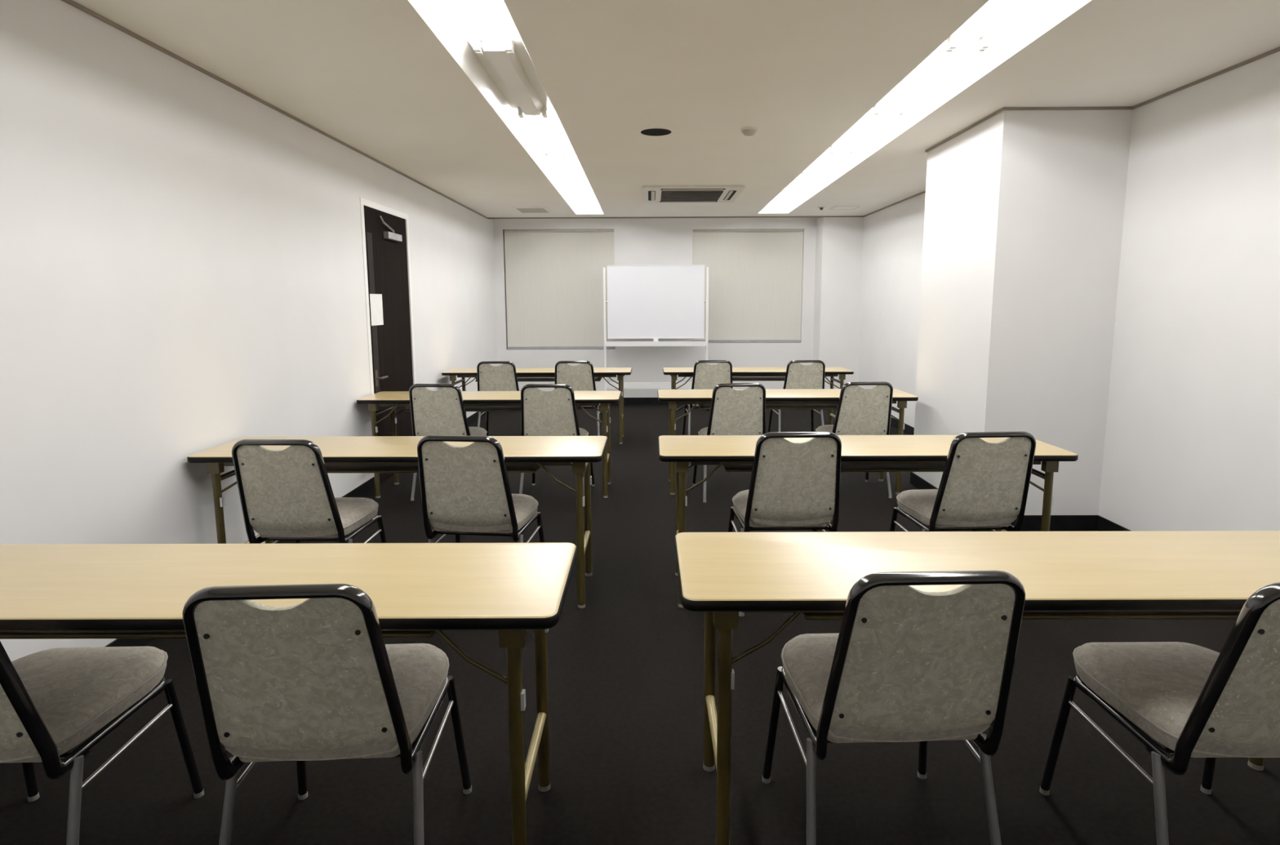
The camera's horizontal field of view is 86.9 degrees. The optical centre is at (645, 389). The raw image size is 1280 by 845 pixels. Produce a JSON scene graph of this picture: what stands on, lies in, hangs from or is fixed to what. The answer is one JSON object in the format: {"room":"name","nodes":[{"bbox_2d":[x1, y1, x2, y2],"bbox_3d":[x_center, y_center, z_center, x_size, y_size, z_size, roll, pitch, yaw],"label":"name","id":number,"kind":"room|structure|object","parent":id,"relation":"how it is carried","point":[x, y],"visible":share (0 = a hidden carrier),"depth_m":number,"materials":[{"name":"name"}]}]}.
{"room":"classroom","nodes":[
{"label":"classroom","id":0,"kind":"room"},
{"bbox_2d":[0,0,497,661],"bbox_3d":[-2.078,-0.438,3.815,0.150,2.607,10.550,0,7,0],"label":"wall","id":1,"kind":"structure","parent":0,"point":[182,271],"depth_m":2.81,"materials":[{"name":"white paint"}]},
{"bbox_2d":[61,0,487,218],"bbox_3d":[-2.002,-1.503,3.503,0.012,0.014,9.904,0,7,0],"label":"trim","id":2,"kind":"structure","parent":1,"relation":"attached to","point":[71,2],"depth_m":3.18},
{"bbox_2d":[105,411,488,646],"bbox_3d":[-1.994,0.810,3.976,0.009,0.090,10.250,0,7,0],"label":"baseboard","id":3,"kind":"structure","parent":1,"relation":"attached to","point":[366,487],"depth_m":4.54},
{"bbox_2d":[360,197,416,484],"bbox_3d":[-1.994,-0.371,5.323,0.094,2.088,0.940,0,7,0],"label":"door","id":4,"kind":"structure","parent":1,"relation":"in","point":[385,239],"depth_m":5.27,"materials":[{"name":"metal"}]},
{"bbox_2d":[369,293,383,325],"bbox_3d":[-1.994,-0.595,5.014,0.002,0.230,0.220,0,7,0],"label":"notice sheet","id":5,"kind":"object","parent":4,"relation":"attached to","point":[375,300],"visible":1,"depth_m":5.01,"materials":[{"name":"paper"}]},
{"bbox_2d":[0,404,1279,844],"bbox_3d":[0.347,0.885,4.070,4.988,0.100,10.750,0,7,0],"label":"floor","id":6,"kind":"structure","parent":0,"point":[626,668],"depth_m":2.02,"materials":[{"name":"carpet"}]},
{"bbox_2d":[0,640,204,844],"bbox_3d":[-1.457,0.750,1.576,0.473,0.820,0.545,0,7,-1],"label":"chair","id":7,"kind":"object","parent":6,"relation":"on","point":[52,700],"visible":1,"depth_m":1.58,"materials":[{"name":"grey fabric"}]},
{"bbox_2d":[0,542,577,844],"bbox_3d":[-1.083,0.796,1.678,1.800,0.700,0.450,0,7,0],"label":"folding table","id":8,"kind":"object","parent":6,"relation":"on","point":[69,591],"visible":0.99,"depth_m":1.58,"materials":[{"name":"brown wood"}]},
{"bbox_2d":[0,630,435,636],"bbox_3d":[-1.083,0.541,1.675,1.200,0.006,0.290,0,7,0],"label":"shelf","id":9,"kind":"object","parent":8,"relation":"attached to","point":[408,633],"depth_m":1.53,"materials":[{"name":"black metal"}]},
{"bbox_2d":[231,439,386,543],"bbox_3d":[-1.452,0.570,2.966,0.473,0.820,0.545,0,7,2],"label":"chair","id":10,"kind":"object","parent":6,"relation":"on","point":[287,494],"visible":0.94,"depth_m":2.75,"materials":[{"name":"grey fabric"}]},
{"bbox_2d":[182,583,471,844],"bbox_3d":[-0.711,0.746,1.584,0.473,0.820,0.545,-1,7,-3],"label":"chair","id":11,"kind":"object","parent":6,"relation":"on","point":[317,677],"visible":1,"depth_m":1.36,"materials":[{"name":"grey fabric"}]},
{"bbox_2d":[186,435,608,608],"bbox_3d":[-1.083,0.604,3.164,1.800,0.700,0.450,0,7,0],"label":"folding table","id":12,"kind":"object","parent":6,"relation":"on","point":[340,454],"visible":0.66,"depth_m":3.00,"materials":[{"name":"brown metal"}]},
{"bbox_2d":[325,465,540,471],"bbox_3d":[-1.084,0.349,3.161,1.200,0.006,0.290,0,7,0],"label":"shelf","id":13,"kind":"object","parent":12,"relation":"attached to","point":[509,468],"depth_m":3.06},
{"bbox_2d":[408,383,487,501],"bbox_3d":[-1.377,0.335,4.785,0.473,0.820,0.545,0,7,5],"label":"chair","id":14,"kind":"object","parent":6,"relation":"on","point":[442,411],"visible":0.57,"depth_m":4.54,"materials":[{"name":"grey fabric"}]},
{"bbox_2d":[417,435,544,542],"bbox_3d":[-0.726,0.560,3.024,0.473,0.820,0.545,1,7,6],"label":"chair","id":15,"kind":"object","parent":6,"relation":"on","point":[466,490],"visible":0.93,"depth_m":2.80,"materials":[{"name":"grey fabric"}]},
{"bbox_2d":[356,391,621,497],"bbox_3d":[-1.077,0.385,4.862,1.800,0.700,0.450,0,7,0],"label":"folding table","id":16,"kind":"object","parent":6,"relation":"on","point":[473,401],"visible":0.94,"depth_m":4.70,"materials":[{"name":"brown metal"}]},
{"bbox_2d":[408,405,579,411],"bbox_3d":[-1.077,0.130,4.859,1.200,0.006,0.290,0,7,0],"label":"shelf","id":17,"kind":"object","parent":16,"relation":"attached to","point":[500,408],"depth_m":4.80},
{"bbox_2d":[476,360,519,435],"bbox_3d":[-1.371,0.112,6.513,0.473,0.820,0.545,0,7,0],"label":"chair","id":18,"kind":"object","parent":6,"relation":"on","point":[503,377],"visible":0.41,"depth_m":6.25,"materials":[{"name":"grey fabric"}]},
{"bbox_2d":[441,367,631,444],"bbox_3d":[-1.033,0.154,6.649,1.800,0.700,0.450,0,7,0],"label":"folding table","id":19,"kind":"object","parent":6,"relation":"on","point":[522,374],"visible":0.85,"depth_m":6.47,"materials":[{"name":"brown metal"}]},
{"bbox_2d":[517,377,602,380],"bbox_3d":[-1.034,-0.101,6.647,1.200,0.006,0.290,0,7,0],"label":"shelf","id":20,"kind":"object","parent":19,"relation":"attached to","point":[518,378],"depth_m":6.64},
{"bbox_2d":[519,383,595,496],"bbox_3d":[-0.628,0.338,4.744,0.473,0.820,0.545,0,7,4],"label":"chair","id":21,"kind":"object","parent":6,"relation":"on","point":[553,412],"visible":0.62,"depth_m":4.50,"materials":[{"name":"grey fabric"}]},
{"bbox_2d":[554,360,602,435],"bbox_3d":[-0.648,0.108,6.523,0.473,0.820,0.545,0,7,2],"label":"chair","id":22,"kind":"object","parent":6,"relation":"on","point":[580,377],"visible":0.48,"depth_m":6.26,"materials":[{"name":"grey fabric"}]},
{"bbox_2d":[602,264,708,410],"bbox_3d":[0.137,-0.664,8.585,1.330,1.817,0.524,0,7,0],"label":"whiteboard","id":23,"kind":"object","parent":6,"relation":"on","point":[655,302],"visible":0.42,"depth_m":8.52,"materials":[{"name":"white plastic"}]},
{"bbox_2d":[605,341,706,346],"bbox_3d":[0.137,-0.584,8.557,1.268,0.062,0.075,0,7,0],"label":"tray","id":24,"kind":"object","parent":23,"relation":"on","point":[607,343],"depth_m":8.52,"materials":[{"name":"white metal"}]},
{"bbox_2d":[682,360,733,435],"bbox_3d":[0.620,0.101,6.540,0.473,0.820,0.545,-1,7,-3],"label":"chair","id":25,"kind":"object","parent":6,"relation":"on","point":[705,375],"visible":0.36,"depth_m":6.28,"materials":[{"name":"grey fabric"}]},
{"bbox_2d":[692,382,765,502],"bbox_3d":[0.605,0.332,4.755,0.473,0.820,0.545,-1,7,-5],"label":"chair","id":26,"kind":"object","parent":6,"relation":"on","point":[732,411],"visible":0.64,"depth_m":4.51,"materials":[{"name":"grey fabric"}]},
{"bbox_2d":[662,367,853,435],"bbox_3d":[1.077,0.148,6.634,1.800,0.700,0.450,0,7,0],"label":"folding table","id":27,"kind":"object","parent":6,"relation":"on","point":[739,374],"visible":0.62,"depth_m":6.43,"materials":[{"name":"brown metal"}]},
{"bbox_2d":[732,377,784,379],"bbox_3d":[1.076,-0.107,6.631,1.200,0.006,0.290,0,7,0],"label":"shelf","id":28,"kind":"object","parent":27,"relation":"attached to","point":[733,378],"depth_m":6.64,"materials":[{"name":"black metal"}]},
{"bbox_2d":[728,431,841,616],"bbox_3d":[0.630,0.548,3.079,0.473,0.820,0.545,0,7,-1],"label":"chair","id":29,"kind":"object","parent":6,"relation":"on","point":[793,486],"visible":0.94,"depth_m":2.85,"materials":[{"name":"grey fabric"}]},
{"bbox_2d":[657,388,918,494],"bbox_3d":[0.992,0.370,4.917,1.800,0.700,0.450,0,7,0],"label":"folding table","id":30,"kind":"object","parent":6,"relation":"on","point":[816,398],"visible":0.66,"depth_m":4.73,"materials":[{"name":"brown metal"}]},
{"bbox_2d":[697,404,837,407],"bbox_3d":[0.992,0.115,4.914,1.200,0.006,0.290,0,7,0],"label":"shelf","id":31,"kind":"object","parent":30,"relation":"attached to","point":[704,405],"depth_m":4.88,"materials":[{"name":"black metal"}]},
{"bbox_2d":[768,360,825,432],"bbox_3d":[1.472,0.102,6.505,0.473,0.820,0.545,-1,7,-3],"label":"chair","id":32,"kind":"object","parent":6,"relation":"on","point":[798,375],"visible":0.44,"depth_m":6.25,"materials":[{"name":"grey fabric"}]},
{"bbox_2d":[815,381,893,497],"bbox_3d":[1.471,0.322,4.810,0.473,0.820,0.545,-1,7,-4],"label":"chair","id":33,"kind":"object","parent":6,"relation":"on","point":[860,411],"visible":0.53,"depth_m":4.57,"materials":[{"name":"grey fabric"}]},
{"bbox_2d":[657,435,1078,607],"bbox_3d":[0.963,0.598,3.152,1.800,0.700,0.450,0,7,1],"label":"folding table","id":34,"kind":"object","parent":6,"relation":"on","point":[860,453],"visible":0.59,"depth_m":2.99,"materials":[{"name":"brown metal"}]},
{"bbox_2d":[723,464,945,470],"bbox_3d":[0.962,0.344,3.149,1.200,0.006,0.290,0,7,1],"label":"shelf","id":35,"kind":"object","parent":34,"relation":"attached to","point":[843,467],"depth_m":3.06,"materials":[{"name":"black metal"}]},
{"bbox_2d":[761,569,1025,844],"bbox_3d":[0.575,0.735,1.638,0.473,0.820,0.545,0,7,-2],"label":"chair","id":36,"kind":"object","parent":6,"relation":"on","point":[904,663],"visible":1,"depth_m":1.42,"materials":[{"name":"grey fabric"}]},
{"bbox_2d":[889,431,1035,531],"bbox_3d":[1.421,0.547,3.068,0.473,0.820,0.545,-1,7,-3],"label":"chair","id":37,"kind":"object","parent":6,"relation":"on","point":[984,485],"visible":0.94,"depth_m":2.85,"materials":[{"name":"grey fabric"}]},
{"bbox_2d":[674,530,1279,844],"bbox_3d":[0.983,0.779,1.753,1.800,0.700,0.450,0,7,0],"label":"folding table","id":38,"kind":"object","parent":6,"relation":"on","point":[1153,575],"visible":0.96,"depth_m":1.66,"materials":[{"name":"brown metal"}]},
{"bbox_2d":[802,611,1239,617],"bbox_3d":[0.982,0.524,1.751,1.200,0.006,0.290,0,7,0],"label":"shelf","id":39,"kind":"object","parent":38,"relation":"attached to","point":[1132,614],"depth_m":1.60,"materials":[{"name":"black metal"}]},
{"bbox_2d":[1039,582,1279,844],"bbox_3d":[1.331,0.739,1.582,0.473,0.820,0.545,0,7,0],"label":"chair","id":40,"kind":"object","parent":6,"relation":"on","point":[1194,700],"visible":1,"depth_m":1.48,"materials":[{"name":"grey fabric"}]},
{"bbox_2d":[493,217,820,397],"bbox_3d":[0.378,-1.111,8.954,4.688,2.607,0.150,0,7,0],"label":"wall","id":41,"kind":"structure","parent":0,"point":[637,241],"depth_m":8.93,"materials":[{"name":"white paint"}]},
{"bbox_2d":[503,230,614,349],"bbox_3d":[-1.126,-1.325,8.982,1.450,1.565,0.060,0,7,0],"label":"window","id":42,"kind":"structure","parent":41,"relation":"in","point":[504,230],"depth_m":9.05,"materials":[{"name":"metal"}]},
{"bbox_2d":[504,229,615,348],"bbox_3d":[-1.119,-1.323,8.907,1.430,1.566,0.043,0,7,0],"label":"roller blind","id":43,"kind":"object","parent":42,"relation":"attached to","point":[554,277],"visible":0.98,"depth_m":8.90,"materials":[{"name":"fabric"}]},
{"bbox_2d":[609,397,678,404],"bbox_3d":[0.381,0.170,8.865,4.670,0.090,0.355,0,7,0],"label":"baseboard","id":44,"kind":"structure","parent":41,"relation":"attached to","point":[626,400],"depth_m":9.04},
{"bbox_2d":[487,216,822,218],"bbox_3d":[0.120,-2.142,8.395,4.161,0.016,0.018,0,7,0],"label":"trim","id":45,"kind":"structure","parent":41,"relation":"attached to","point":[651,216],"depth_m":8.39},
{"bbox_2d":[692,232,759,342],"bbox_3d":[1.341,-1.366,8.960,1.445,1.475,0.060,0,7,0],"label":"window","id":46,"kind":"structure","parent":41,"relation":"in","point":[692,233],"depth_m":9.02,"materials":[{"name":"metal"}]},
{"bbox_2d":[692,229,803,342],"bbox_3d":[1.341,-1.364,8.884,1.439,1.476,0.043,0,7,0],"label":"roller blind","id":47,"kind":"object","parent":46,"relation":"attached to","point":[755,276],"visible":0.96,"depth_m":8.88,"materials":[{"name":"fabric"}]},
{"bbox_2d":[72,0,1279,217],"bbox_3d":[0.337,-1.637,3.643,4.688,0.200,10.250,0,7,0],"label":"ceiling","id":48,"kind":"structure","parent":0,"point":[372,76],"depth_m":3.15,"materials":[{"name":"white paint"}]},
{"bbox_2d":[408,0,530,61],"bbox_3d":[-0.665,-1.428,2.459,0.334,0.094,1.032,0,7,0],"label":"fluorescent light","id":49,"kind":"object","parent":48,"relation":"attached to","point":[454,23],"visible":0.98,"depth_m":2.71,"materials":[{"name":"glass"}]},
{"bbox_2d":[456,40,560,123],"bbox_3d":[-0.665,-1.560,3.486,0.334,0.094,1.032,0,7,0],"label":"fluorescent light","id":50,"kind":"object","parent":48,"relation":"attached to","point":[508,81],"visible":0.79,"depth_m":3.37,"materials":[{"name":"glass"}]},
{"bbox_2d":[512,206,551,213],"bbox_3d":[-1.278,-2.043,7.671,0.380,0.017,0.420,0,7,0],"label":"ceiling vent","id":51,"kind":"object","parent":48,"relation":"in","point":[520,209],"visible":1,"depth_m":7.59,"materials":[{"name":"white plastic"}]},
{"bbox_2d":[505,107,578,159],"bbox_3d":[-0.665,-1.693,4.513,0.334,0.094,1.032,0,7,0],"label":"fluorescent light","id":52,"kind":"object","parent":48,"relation":"attached to","point":[533,132],"visible":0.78,"depth_m":4.44,"materials":[{"name":"glass"}]},
{"bbox_2d":[533,147,589,183],"bbox_3d":[-0.665,-1.826,5.540,0.334,0.094,1.032,0,7,0],"label":"fluorescent light","id":53,"kind":"object","parent":48,"relation":"attached to","point":[555,162],"visible":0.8,"depth_m":5.46,"materials":[{"name":"plastic"}]},
{"bbox_2d":[552,173,596,200],"bbox_3d":[-0.665,-1.958,6.567,0.334,0.094,1.032,0,7,0],"label":"fluorescent light","id":54,"kind":"object","parent":48,"relation":"attached to","point":[571,184],"visible":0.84,"depth_m":6.51,"materials":[{"name":"plastic"}]},
{"bbox_2d":[565,192,602,213],"bbox_3d":[-0.665,-2.091,7.594,0.334,0.094,1.032,0,7,0],"label":"fluorescent light","id":55,"kind":"object","parent":48,"relation":"attached to","point":[582,201],"visible":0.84,"depth_m":7.54,"materials":[{"name":"glass"}]},
{"bbox_2d":[638,126,674,136],"bbox_3d":[0.068,-1.605,4.206,0.224,0.006,0.224,0,7,0],"label":"recessed light","id":56,"kind":"object","parent":48,"relation":"in","point":[655,131],"visible":1,"depth_m":4.20,"materials":[{"name":"black metal"}]},
{"bbox_2d":[642,184,744,203],"bbox_3d":[0.445,-1.902,6.598,0.940,0.034,0.940,0,7,0],"label":"air conditioner","id":57,"kind":"object","parent":48,"relation":"attached to","point":[723,193],"visible":1,"depth_m":6.44,"materials":[{"name":"plastic"}]},
{"bbox_2d":[648,191,655,200],"bbox_3d":[0.065,-1.895,6.601,0.070,0.002,0.600,0,7,0],"label":"outlet","id":58,"kind":"object","parent":57,"relation":"attached to","point":[651,194],"depth_m":6.59,"materials":[{"name":"white plastic"}]},
{"bbox_2d":[659,200,717,202],"bbox_3d":[0.448,-1.945,6.975,0.600,0.002,0.070,0,7,0],"label":"outlet","id":59,"kind":"object","parent":57,"relation":"attached to","point":[660,201],"depth_m":7.01,"materials":[{"name":"white plastic"}]},
{"bbox_2d":[660,190,723,201],"bbox_3d":[0.445,-1.891,6.599,0.580,0.012,0.620,0,7,0],"label":"grille","id":60,"kind":"object","parent":57,"relation":"attached to","point":[665,195],"depth_m":6.53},
{"bbox_2d":[660,188,725,190],"bbox_3d":[0.442,-1.847,6.221,0.600,0.002,0.070,0,7,0],"label":"outlet","id":61,"kind":"object","parent":57,"relation":"attached to","point":[660,188],"depth_m":6.22,"materials":[{"name":"white plastic"}]},
{"bbox_2d":[723,190,736,199],"bbox_3d":[0.825,-1.897,6.596,0.070,0.002,0.600,0,7,0],"label":"outlet","id":62,"kind":"object","parent":57,"relation":"attached to","point":[729,194],"depth_m":6.56,"materials":[{"name":"white plastic"}]},
{"bbox_2d":[740,126,758,136],"bbox_3d":[0.640,-1.582,4.147,0.112,0.041,0.112,0,7,0],"label":"smoke detector","id":63,"kind":"object","parent":48,"relation":"attached to","point":[746,131],"visible":1,"depth_m":4.12,"materials":[{"name":"plastic"}]},
{"bbox_2d":[759,191,806,213],"bbox_3d":[1.522,-2.097,7.577,0.362,0.094,1.032,0,7,1],"label":"fluorescent light","id":64,"kind":"object","parent":48,"relation":"attached to","point":[790,201],"visible":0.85,"depth_m":7.53,"materials":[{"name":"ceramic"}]},
{"bbox_2d":[780,173,831,199],"bbox_3d":[1.498,-1.964,6.551,0.362,0.094,1.032,0,7,1],"label":"fluorescent light","id":65,"kind":"object","parent":48,"relation":"attached to","point":[811,184],"visible":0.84,"depth_m":6.49,"materials":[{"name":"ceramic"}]},
{"bbox_2d":[791,146,866,182],"bbox_3d":[1.473,-1.831,5.524,0.362,0.094,1.032,0,7,1],"label":"fluorescent light","id":66,"kind":"object","parent":48,"relation":"attached to","point":[836,164],"visible":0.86,"depth_m":5.46,"materials":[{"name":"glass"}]},
{"bbox_2d":[828,204,862,209],"bbox_3d":[2.252,-2.050,7.604,0.300,0.010,0.300,0,7,0],"label":"access panel","id":67,"kind":"object","parent":48,"relation":"attached to","point":[852,206],"visible":1,"depth_m":7.59,"materials":[{"name":"white metal"}]},
{"bbox_2d":[821,106,919,158],"bbox_3d":[1.449,-1.699,4.497,0.362,0.094,1.032,0,7,1],"label":"fluorescent light","id":68,"kind":"object","parent":48,"relation":"attached to","point":[873,131],"visible":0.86,"depth_m":4.41,"materials":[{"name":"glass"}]},
{"bbox_2d":[862,37,1008,120],"bbox_3d":[1.425,-1.566,3.470,0.362,0.094,1.032,0,7,1],"label":"fluorescent light","id":69,"kind":"object","parent":48,"relation":"attached to","point":[945,73],"visible":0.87,"depth_m":3.36,"materials":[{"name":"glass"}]},
{"bbox_2d":[925,0,1090,58],"bbox_3d":[1.400,-1.433,2.443,0.362,0.094,1.032,0,7,1],"label":"fluorescent light","id":70,"kind":"object","parent":48,"relation":"attached to","point":[1017,23],"visible":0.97,"depth_m":2.71,"materials":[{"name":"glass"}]},
{"bbox_2d":[812,217,863,388],"bbox_3d":[2.469,-0.985,8.705,0.502,2.407,0.346,0,7,0],"label":"wall","id":71,"kind":"structure","parent":0,"point":[839,240],"depth_m":8.52,"materials":[{"name":"white paint"}]},
{"bbox_2d":[912,109,1133,515],"bbox_3d":[2.337,-0.426,4.380,0.704,2.407,1.037,0,7,0],"label":"wall pillar","id":72,"kind":"structure","parent":0,"point":[1024,216],"depth_m":3.89,"materials":[{"name":"white paint"}]},
{"bbox_2d":[857,51,1279,531],"bbox_3d":[2.760,-0.450,3.779,0.150,2.607,10.550,0,7,0],"label":"wall","id":73,"kind":"structure","parent":0,"point":[1192,441],"depth_m":3.32,"materials":[{"name":"white paint"}]},
{"bbox_2d":[890,416,1132,531],"bbox_3d":[2.331,0.821,3.772,0.714,0.090,9.904,0,7,0],"label":"baseboard","id":74,"kind":"structure","parent":73,"relation":"attached to","point":[1030,522],"depth_m":4.00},
{"bbox_2d":[822,46,1279,217],"bbox_3d":[2.321,-1.514,3.470,0.716,0.014,9.904,0,7,0],"label":"trim","id":75,"kind":"structure","parent":73,"relation":"attached to","point":[1277,49],"depth_m":3.70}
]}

